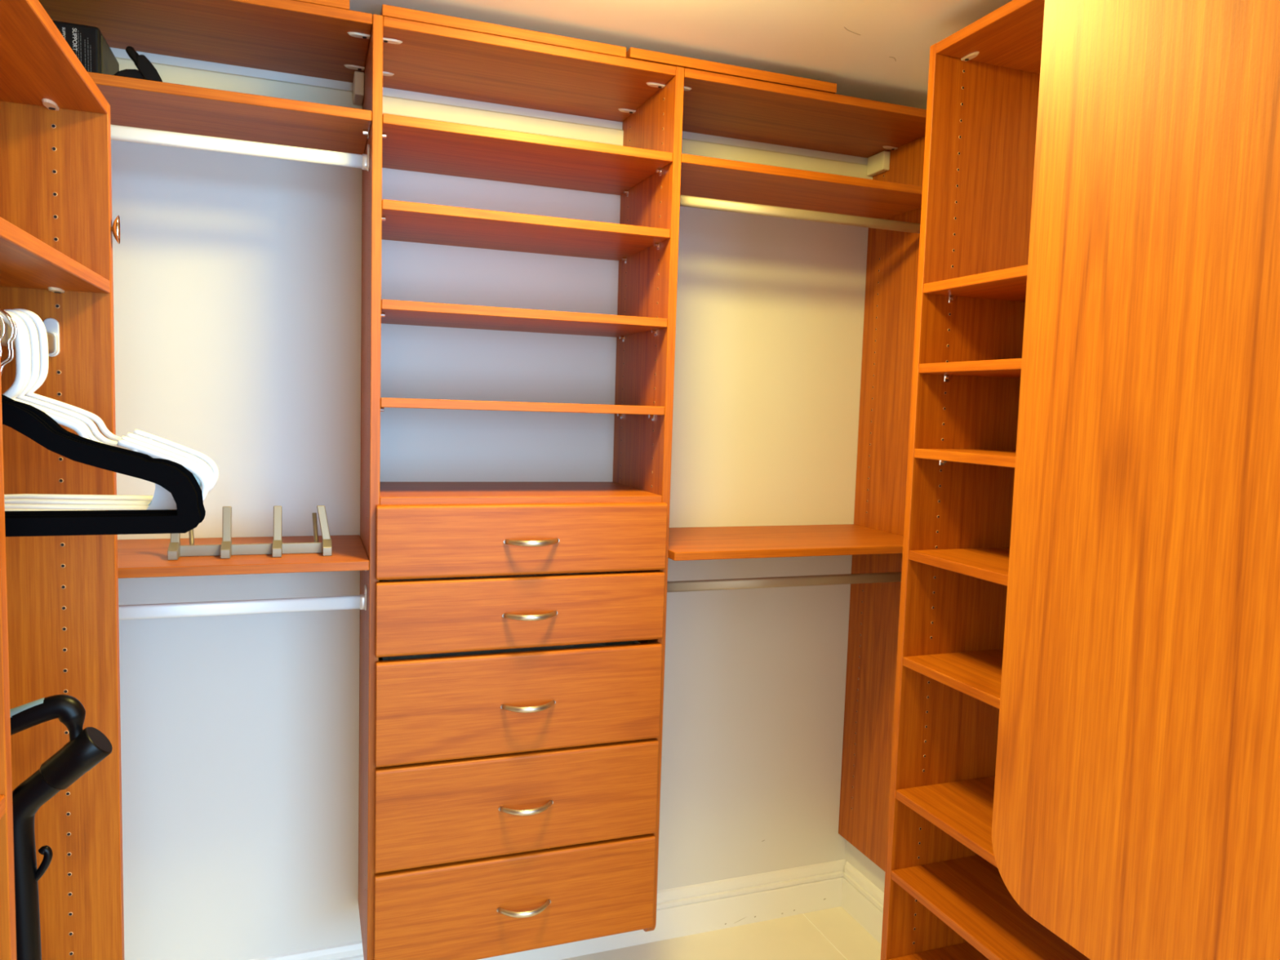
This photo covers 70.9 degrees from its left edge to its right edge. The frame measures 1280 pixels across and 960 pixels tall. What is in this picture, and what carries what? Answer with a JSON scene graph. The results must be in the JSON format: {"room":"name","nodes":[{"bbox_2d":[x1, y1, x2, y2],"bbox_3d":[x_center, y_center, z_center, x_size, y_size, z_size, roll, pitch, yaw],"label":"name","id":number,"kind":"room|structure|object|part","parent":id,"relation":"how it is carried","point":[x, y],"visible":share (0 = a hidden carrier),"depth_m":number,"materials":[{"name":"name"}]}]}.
{"room":"walk-in closet","nodes":[
{"label":"walk-in closet","id":0,"kind":"room"},
{"bbox_2d":[110,47,868,959],"bbox_3d":[-0.374,0.149,2.290,2.332,2.245,0.100,0,5,-20],"label":"wall","id":1,"kind":"structure","parent":0,"point":[237,277],"depth_m":2.15,"materials":[{"name":"paint"}]},
{"bbox_2d":[38,0,372,578],"bbox_3d":[-0.945,0.072,1.825,0.737,1.959,0.363,0,5,-20],"label":"closet shelves","id":2,"kind":"object","parent":1,"relation":"attached to","point":[293,37],"visible":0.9,"depth_m":1.75,"materials":[{"name":"brown wood"}]},
{"bbox_2d":[52,20,119,75],"bbox_3d":[-1.064,-0.768,1.661,0.153,0.092,0.185,0,5,-20],"label":"box","id":3,"kind":"object","parent":2,"relation":"on","point":[89,45],"visible":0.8,"depth_m":1.60,"materials":[{"name":"black cardboard"}]},
{"bbox_2d":[75,30,91,71],"bbox_3d":[-0.986,-0.759,1.592,0.023,0.070,0.001,0,5,-20],"label":"print","id":4,"kind":"object","parent":3,"relation":"attached to","point":[82,37],"depth_m":1.59,"materials":[{"name":"grey paper"}]},
{"bbox_2d":[113,45,162,81],"bbox_3d":[-0.918,-0.751,1.650,0.089,0.069,0.070,0,5,-20],"label":"clip","id":5,"kind":"object","parent":2,"relation":"on","point":[146,70],"visible":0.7,"depth_m":1.62,"materials":[{"name":"black plastic"}]},
{"bbox_3d":[-0.911,-0.763,1.627,0.036,0.040,0.018,1,5,-14],"label":"lever","id":6,"kind":"part","parent":5,"relation":"part of","materials":[{"name":"black plastic"}]},
{"bbox_3d":[-0.917,-0.895,1.751,0.737,0.019,0.353,0,5,-20],"label":"panel","id":7,"kind":"part","parent":2,"relation":"part of","materials":[{"name":"brown wood"}]},
{"bbox_2d":[87,71,371,154],"bbox_3d":[-0.913,-0.716,1.769,0.718,0.019,0.351,0,5,-20],"label":"shelf","id":8,"kind":"object","parent":2,"relation":"attached to","point":[138,103],"depth_m":1.72,"materials":[{"name":"brown wood"}]},
{"bbox_2d":[110,124,369,171],"bbox_3d":[-0.880,-0.646,1.679,0.719,0.052,0.021,0,5,-20],"label":"clothes rod","id":9,"kind":"object","parent":2,"relation":"attached to","point":[122,133],"visible":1,"depth_m":1.72,"materials":[{"name":"silver metal"}]},
{"bbox_2d":[362,144,369,171],"bbox_3d":[-0.549,-0.646,1.801,0.014,0.052,0.021,0,5,-20],"label":"socket","id":10,"kind":"object","parent":9,"relation":"attached to","point":[366,157],"depth_m":1.79,"materials":[{"name":"white metal"}]},
{"bbox_2d":[118,584,367,619],"bbox_3d":[-0.907,0.245,1.751,0.719,0.054,0.021,0,5,-20],"label":"clothes rod","id":11,"kind":"object","parent":2,"relation":"attached to","point":[356,602],"visible":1,"depth_m":1.79,"materials":[{"name":"silver metal"}]},
{"bbox_2d":[360,584,367,610],"bbox_3d":[-0.576,0.245,1.873,0.014,0.054,0.021,0,5,-20],"label":"socket","id":12,"kind":"object","parent":11,"relation":"attached to","point":[363,597],"depth_m":1.86,"materials":[{"name":"white metal"}]},
{"bbox_2d":[117,534,368,578],"bbox_3d":[-0.938,0.155,1.834,0.718,0.019,0.362,0,5,-20],"label":"shelf","id":13,"kind":"object","parent":2,"relation":"attached to","point":[144,557],"depth_m":1.76,"materials":[{"name":"brown wood"}]},
{"bbox_2d":[167,505,332,559],"bbox_3d":[-0.786,0.101,1.829,0.299,0.098,0.116,0,5,-20],"label":"hook rack","id":14,"kind":"object","parent":2,"relation":"on","point":[226,549],"visible":0.94,"depth_m":1.81,"materials":[{"name":"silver metal"}]},
{"bbox_2d":[294,0,349,9],"bbox_3d":[-0.900,-0.912,1.727,0.639,0.020,0.301,0,5,-20],"label":"wood board","id":15,"kind":"object","parent":2,"relation":"on","point":[344,4],"visible":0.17,"depth_m":1.69,"materials":[{"name":"brown wood"}]},
{"bbox_2d":[115,57,364,109],"bbox_3d":[-0.955,-0.865,1.881,0.718,0.060,0.090,0,5,-20],"label":"wall rail","id":16,"kind":"object","parent":1,"relation":"attached to","point":[169,73],"visible":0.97,"depth_m":1.96,"materials":[{"name":"beige"}]},
{"bbox_2d":[382,95,623,146],"bbox_3d":[-0.328,-0.859,2.155,0.606,0.042,0.012,0,5,-20],"label":"wall rail","id":17,"kind":"object","parent":1,"relation":"attached to","point":[391,105],"visible":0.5,"depth_m":2.15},
{"bbox_2d":[358,13,684,959],"bbox_3d":[-0.287,0.075,2.041,0.646,1.959,0.412,0,5,-20],"label":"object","id":18,"kind":"object","parent":1,"relation":"attached to","point":[512,637],"visible":1,"depth_m":1.93,"materials":[{"name":"brown wood"}]},
{"bbox_3d":[-0.591,0.072,1.960,0.019,1.959,0.353,0,5,-20],"label":"panel","id":19,"kind":"part","parent":18,"relation":"part of","materials":[{"name":"brown wood"}]},
{"bbox_2d":[380,4,626,57],"bbox_3d":[-0.312,-0.912,1.943,0.494,0.020,0.301,0,5,-20],"label":"wood board","id":20,"kind":"object","parent":18,"relation":"on","point":[388,11],"visible":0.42,"depth_m":1.80,"materials":[{"name":"brown wood"}]},
{"bbox_3d":[-0.259,0.922,1.961,0.616,0.220,0.019,0,5,-20],"label":"drawer","id":21,"kind":"part","parent":18,"relation":"part of","materials":[{"name":"brown wood"}]},
{"bbox_3d":[-0.252,0.698,1.943,0.616,0.218,0.019,0,5,-20],"label":"drawer","id":22,"kind":"part","parent":18,"relation":"part of","materials":[{"name":"brown wood"}]},
{"bbox_3d":[-0.245,0.476,1.925,0.617,0.217,0.019,0,5,-20],"label":"drawer","id":23,"kind":"part","parent":18,"relation":"part of","materials":[{"name":"brown wood"}]},
{"bbox_3d":[-0.239,0.281,1.909,0.619,0.152,0.019,0,5,-20],"label":"drawer","id":24,"kind":"part","parent":18,"relation":"part of","materials":[{"name":"brown wood"}]},
{"bbox_2d":[379,481,662,505],"bbox_3d":[-0.296,0.029,2.065,0.606,0.019,0.353,0,5,-20],"label":"shelf","id":25,"kind":"object","parent":18,"relation":"attached to","point":[391,493],"depth_m":1.98,"materials":[{"name":"brown wood"}]},
{"bbox_3d":[-0.235,0.125,1.897,0.619,0.150,0.019,0,5,-20],"label":"drawer","id":26,"kind":"part","parent":18,"relation":"part of","materials":[{"name":"brown wood"}]},
{"bbox_2d":[380,397,664,414],"bbox_3d":[-0.289,-0.168,2.048,0.605,0.019,0.349,0,5,-20],"label":"shelf","id":27,"kind":"object","parent":18,"relation":"attached to","point":[621,406],"depth_m":1.89,"materials":[{"name":"brown wood"}]},
{"bbox_3d":[-0.246,0.926,1.936,0.120,0.014,0.041,0,5,-20],"label":"handle","id":28,"kind":"part","parent":18,"relation":"part of","materials":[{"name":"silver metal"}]},
{"bbox_2d":[381,299,667,337],"bbox_3d":[-0.284,-0.360,2.033,0.605,0.019,0.349,0,5,-20],"label":"shelf","id":29,"kind":"object","parent":18,"relation":"attached to","point":[393,312],"depth_m":1.94,"materials":[{"name":"brown wood"}]},
{"bbox_2d":[381,199,670,260],"bbox_3d":[-0.278,-0.552,2.017,0.605,0.019,0.349,0,5,-20],"label":"shelf","id":30,"kind":"object","parent":18,"relation":"attached to","point":[403,221],"depth_m":1.95,"materials":[{"name":"brown wood"}]},
{"bbox_3d":[-0.239,0.702,1.918,0.120,0.014,0.041,0,5,-20],"label":"handle","id":31,"kind":"part","parent":18,"relation":"part of","materials":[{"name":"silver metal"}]},
{"bbox_2d":[382,113,672,195],"bbox_3d":[-0.273,-0.714,2.004,0.605,0.019,0.349,0,5,-20],"label":"shelf","id":32,"kind":"object","parent":18,"relation":"attached to","point":[408,143],"depth_m":1.95,"materials":[{"name":"brown wood"}]},
{"bbox_3d":[-0.232,0.480,1.900,0.120,0.014,0.041,0,5,-20],"label":"handle","id":33,"kind":"part","parent":18,"relation":"part of","materials":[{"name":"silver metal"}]},
{"bbox_3d":[-0.268,-0.894,1.990,0.606,0.019,0.353,0,5,-20],"label":"panel","id":34,"kind":"part","parent":18,"relation":"part of","materials":[{"name":"brown wood"}]},
{"bbox_3d":[-0.226,0.285,1.884,0.120,0.014,0.041,0,5,-20],"label":"handle","id":35,"kind":"part","parent":18,"relation":"part of","materials":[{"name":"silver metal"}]},
{"bbox_3d":[-0.221,0.130,1.872,0.120,0.014,0.041,0,5,-20],"label":"handle","id":36,"kind":"part","parent":18,"relation":"part of","materials":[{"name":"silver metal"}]},
{"bbox_3d":[-0.003,0.072,2.176,0.019,1.959,0.353,0,5,-20],"label":"panel","id":37,"kind":"part","parent":18,"relation":"part of","materials":[{"name":"brown wood"}]},
{"bbox_2d":[625,47,836,93],"bbox_3d":[0.164,-0.913,2.119,0.504,0.020,0.301,0,5,-20],"label":"wood board","id":38,"kind":"object","parent":18,"relation":"on","point":[633,53],"visible":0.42,"depth_m":1.97,"materials":[{"name":"brown wood"}]},
{"bbox_2d":[249,858,845,959],"bbox_3d":[-0.387,1.204,2.322,2.132,0.138,0.014,0,5,-20],"label":"baseboard","id":39,"kind":"structure","parent":1,"relation":"attached to","point":[696,908],"depth_m":2.54,"materials":[{"name":"white paint"}]},
{"bbox_2d":[681,137,889,179],"bbox_3d":[0.326,-0.864,2.353,0.718,0.060,0.090,0,5,-20],"label":"wall rail","id":40,"kind":"object","parent":1,"relation":"attached to","point":[878,163],"visible":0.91,"depth_m":2.42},
{"bbox_2d":[668,67,926,871],"bbox_3d":[0.358,0.083,2.292,0.737,1.977,0.387,0,5,-20],"label":"closet shelves","id":41,"kind":"object","parent":1,"relation":"attached to","point":[717,104],"visible":0.53,"depth_m":2.37,"materials":[{"name":"brown wood"}]},
{"bbox_2d":[666,571,901,592],"bbox_3d":[0.373,0.242,2.222,0.718,0.052,0.021,0,5,-20],"label":"clothes rod","id":42,"kind":"object","parent":41,"relation":"attached to","point":[863,578],"visible":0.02,"depth_m":2.21,"materials":[{"name":"silver metal"}]},
{"bbox_2d":[668,524,903,560],"bbox_3d":[0.347,0.153,2.294,0.717,0.019,0.386,0,5,-20],"label":"shelf","id":43,"kind":"object","parent":41,"relation":"attached to","point":[685,544],"depth_m":2.21,"materials":[{"name":"brown wood"}]},
{"bbox_2d":[680,195,920,233],"bbox_3d":[0.400,-0.642,2.151,0.718,0.050,0.021,0,5,-20],"label":"clothes rod","id":44,"kind":"object","parent":41,"relation":"attached to","point":[685,201],"visible":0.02,"depth_m":2.13,"materials":[{"name":"silver metal"}]},
{"bbox_2d":[680,153,922,219],"bbox_3d":[0.367,-0.715,2.240,0.717,0.019,0.351,0,5,-20],"label":"shelf","id":45,"kind":"object","parent":41,"relation":"attached to","point":[701,176],"depth_m":2.16,"materials":[{"name":"brown wood"}]},
{"bbox_3d":[0.372,-0.894,2.226,0.717,0.019,0.353,0,5,-20],"label":"panel","id":46,"kind":"part","parent":41,"relation":"part of","materials":[{"name":"brown wood"}]},
{"bbox_3d":[0.695,0.083,2.416,0.019,1.977,0.387,0,5,-20],"label":"panel","id":47,"kind":"part","parent":41,"relation":"part of","materials":[{"name":"brown wood"}]},
{"bbox_2d":[349,0,1012,109],"bbox_3d":[-0.029,-0.941,1.355,2.332,0.101,1.899,0,5,-20],"label":"ceiling","id":48,"kind":"structure","parent":0,"point":[873,50],"depth_m":1.83,"materials":[{"name":"paint"}]},
{"bbox_2d":[560,906,881,959],"bbox_3d":[-0.083,1.379,1.498,2.332,0.060,1.794,0,5,-20],"label":"floor","id":49,"kind":"structure","parent":0,"point":[829,934],"depth_m":2.48,"materials":[{"name":"white tile"}]},
{"bbox_2d":[9,694,112,959],"bbox_3d":[-0.787,0.806,1.125,0.236,1.090,0.260,0,5,-20],"label":"clothes hanger","id":50,"kind":"object","parent":49,"relation":"on","point":[86,748],"visible":0.87,"depth_m":1.10,"materials":[{"name":"black plastic"}]},
{"bbox_3d":[-0.767,0.325,1.088,0.167,0.123,0.025,0,5,-20],"label":"loop handle","id":51,"kind":"part","parent":50,"relation":"part of","materials":[{"name":"black plastic"}]},
{"bbox_2d":[844,840,884,892],"bbox_3d":[1.000,0.232,1.788,0.100,2.245,1.799,0,5,-20],"label":"wall","id":52,"kind":"structure","parent":0,"point":[875,874],"depth_m":2.59,"materials":[{"name":"paint"}]},
{"bbox_2d":[841,861,884,944],"bbox_3d":[0.721,1.233,2.380,0.014,0.138,0.648,0,5,-20],"label":"baseboard","id":53,"kind":"structure","parent":52,"relation":"attached to","point":[861,899],"depth_m":2.58,"materials":[{"name":"white paint"}]},
{"bbox_2d":[880,0,1090,959],"bbox_3d":[0.821,0.151,1.623,0.348,1.977,0.648,0,5,-20],"label":"tower","id":54,"kind":"object","parent":52,"relation":"attached to","point":[947,897],"visible":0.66,"depth_m":1.85,"materials":[{"name":"brown wood"}]},
{"bbox_3d":[0.792,1.060,1.696,0.345,0.019,0.609,0,5,-20],"label":"shelf","id":55,"kind":"part","parent":54,"relation":"part of","materials":[{"name":"brown wood"}]},
{"bbox_3d":[0.803,0.687,1.665,0.345,0.019,0.609,0,5,-20],"label":"shelf","id":56,"kind":"part","parent":54,"relation":"part of","materials":[{"name":"brown wood"}]},
{"bbox_3d":[0.812,0.403,1.642,0.345,0.019,0.609,0,5,-20],"label":"shelf","id":57,"kind":"part","parent":54,"relation":"part of","materials":[{"name":"brown wood"}]},
{"bbox_3d":[0.819,0.180,1.625,0.345,0.019,0.609,0,5,-20],"label":"shelf","id":58,"kind":"part","parent":54,"relation":"part of","materials":[{"name":"brown wood"}]},
{"bbox_3d":[0.825,-0.028,1.608,0.345,0.019,0.609,0,5,-20],"label":"shelf","id":59,"kind":"part","parent":54,"relation":"part of","materials":[{"name":"brown wood"}]},
{"bbox_3d":[0.830,-0.199,1.594,0.345,0.019,0.609,0,5,-20],"label":"shelf","id":60,"kind":"part","parent":54,"relation":"part of","materials":[{"name":"brown wood"}]},
{"bbox_3d":[0.835,-0.358,1.581,0.345,0.019,0.609,0,5,-20],"label":"shelf","id":61,"kind":"part","parent":54,"relation":"part of","materials":[{"name":"brown wood"}]},
{"bbox_3d":[0.850,-0.823,1.544,0.348,0.020,0.609,0,5,-20],"label":"panel","id":62,"kind":"part","parent":54,"relation":"part of","materials":[{"name":"brown wood"}]},
{"bbox_3d":[0.798,0.862,1.679,0.345,0.019,0.609,0,5,-20],"label":"shelf","id":63,"kind":"part","parent":54,"relation":"part of","materials":[{"name":"brown wood"}]},
{"bbox_3d":[-1.094,0.230,1.017,0.100,2.245,1.799,0,5,-20],"label":"wall","id":64,"kind":"structure","parent":0,"visible":0},
{"bbox_2d":[0,0,124,959],"bbox_3d":[-0.787,0.320,0.848,0.359,1.667,1.054,0,5,-20],"label":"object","id":65,"kind":"object","parent":64,"relation":"attached to","point":[60,619],"depth_m":1.33,"materials":[{"name":"brown wood"}]},
{"bbox_2d":[0,795,5,819],"bbox_3d":[-0.699,0.336,0.593,0.347,0.019,0.475,0,5,-20],"label":"shelf","id":66,"kind":"object","parent":65,"relation":"attached to","point":[2,797],"depth_m":0.87,"materials":[{"name":"brown wood"}]},
{"bbox_3d":[-0.784,0.322,0.825,0.348,1.667,0.019,0,5,-20],"label":"divider panel","id":67,"kind":"part","parent":65,"relation":"part of","materials":[{"name":"brown wood"}]},
{"bbox_2d":[0,318,59,356],"bbox_3d":[-0.771,-0.186,1.072,0.021,0.056,0.519,0,5,-20],"label":"clothes rod","id":68,"kind":"object","parent":65,"relation":"attached to","point":[51,325],"visible":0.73,"depth_m":1.30,"materials":[{"name":"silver metal"}]},
{"bbox_2d":[43,318,59,356],"bbox_3d":[-0.858,-0.208,1.308,0.021,0.056,0.014,0,5,-20],"label":"socket","id":69,"kind":"object","parent":68,"relation":"attached to","point":[51,325],"depth_m":1.31,"materials":[{"name":"white plastic"}]},
{"bbox_2d":[0,308,198,513],"bbox_3d":[-0.759,-0.072,1.054,0.449,0.261,0.006,0,5,-20],"label":"hanger","id":70,"kind":"object","parent":68,"relation":"hanging from","point":[11,357],"visible":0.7,"depth_m":1.08,"materials":[{"name":"black"}]},
{"bbox_2d":[0,324,200,537],"bbox_3d":[-0.736,-0.066,0.994,0.449,0.261,0.006,0,5,-21],"label":"hanger","id":71,"kind":"object","parent":68,"relation":"hanging from","point":[188,517],"visible":0.98,"depth_m":1.04,"materials":[{"name":"black plastic"}]},
{"bbox_2d":[0,314,200,517],"bbox_3d":[-0.745,-0.068,1.014,0.449,0.261,0.006,0,5,-19],"label":"hanger","id":72,"kind":"object","parent":68,"relation":"hanging from","point":[2,336],"visible":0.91,"depth_m":1.04,"materials":[{"name":"black"}]},
{"bbox_2d":[0,309,205,523],"bbox_3d":[-0.750,-0.070,1.035,0.449,0.261,0.006,0,5,-22],"label":"hanger","id":73,"kind":"object","parent":68,"relation":"hanging from","point":[42,415],"visible":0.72,"depth_m":1.08,"materials":[{"name":"black"}]},
{"bbox_2d":[0,311,208,511],"bbox_3d":[-0.767,-0.077,1.079,0.453,0.250,0.010,0,5,-19],"label":"hanger","id":74,"kind":"object","parent":68,"relation":"hanging from","point":[162,499],"visible":0.48,"depth_m":1.11,"materials":[{"name":"white plastic"}]},
{"bbox_2d":[4,310,209,510],"bbox_3d":[-0.778,-0.082,1.102,0.453,0.250,0.010,0,5,-22],"label":"hanger","id":75,"kind":"object","parent":68,"relation":"hanging from","point":[28,506],"visible":0.31,"depth_m":1.13,"materials":[{"name":"white plastic"}]},
{"bbox_2d":[3,309,213,505],"bbox_3d":[-0.784,-0.088,1.127,0.453,0.250,0.010,0,5,-20],"label":"hanger","id":76,"kind":"object","parent":68,"relation":"hanging from","point":[34,344],"visible":0.56,"depth_m":1.15,"materials":[{"name":"white plastic"}]},
{"bbox_2d":[4,308,218,500],"bbox_3d":[-0.791,-0.094,1.154,0.453,0.250,0.010,0,5,-21],"label":"hanger","id":77,"kind":"object","parent":68,"relation":"hanging from","point":[41,329],"visible":0.54,"depth_m":1.18,"materials":[{"name":"white plastic"}]},
{"bbox_3d":[-0.852,-0.522,1.011,0.348,0.019,0.520,0,5,-20],"label":"panel","id":78,"kind":"part","parent":65,"relation":"part of","materials":[{"name":"brown wood"}]},
{"bbox_2d":[0,217,110,293],"bbox_3d":[-0.860,-0.264,1.032,0.347,0.019,0.519,0,5,-20],"label":"shelf","id":79,"kind":"object","parent":65,"relation":"attached to","point":[28,265],"depth_m":1.12,"materials":[{"name":"brown wood"}]},
{"bbox_3d":[-0.782,-0.374,1.340,0.011,0.043,0.018,0,5,-20],"label":"chrome dish","id":80,"kind":"part","parent":65,"relation":"part of","materials":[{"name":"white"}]},
{"bbox_3d":[0.245,0.304,0.608,2.132,2.245,0.100,0,5,-20],"label":"wall","id":81,"kind":"structure","parent":0,"visible":0},
{"bbox_2d":[991,0,1279,959],"bbox_3d":[0.856,-0.106,1.057,0.673,1.313,0.387,0,5,-20],"label":"upper cabinet","id":82,"kind":"object","parent":81,"relation":"attached to","point":[1136,810],"visible":1,"depth_m":0.95,"materials":[{"name":"brown wood"}]}
]}

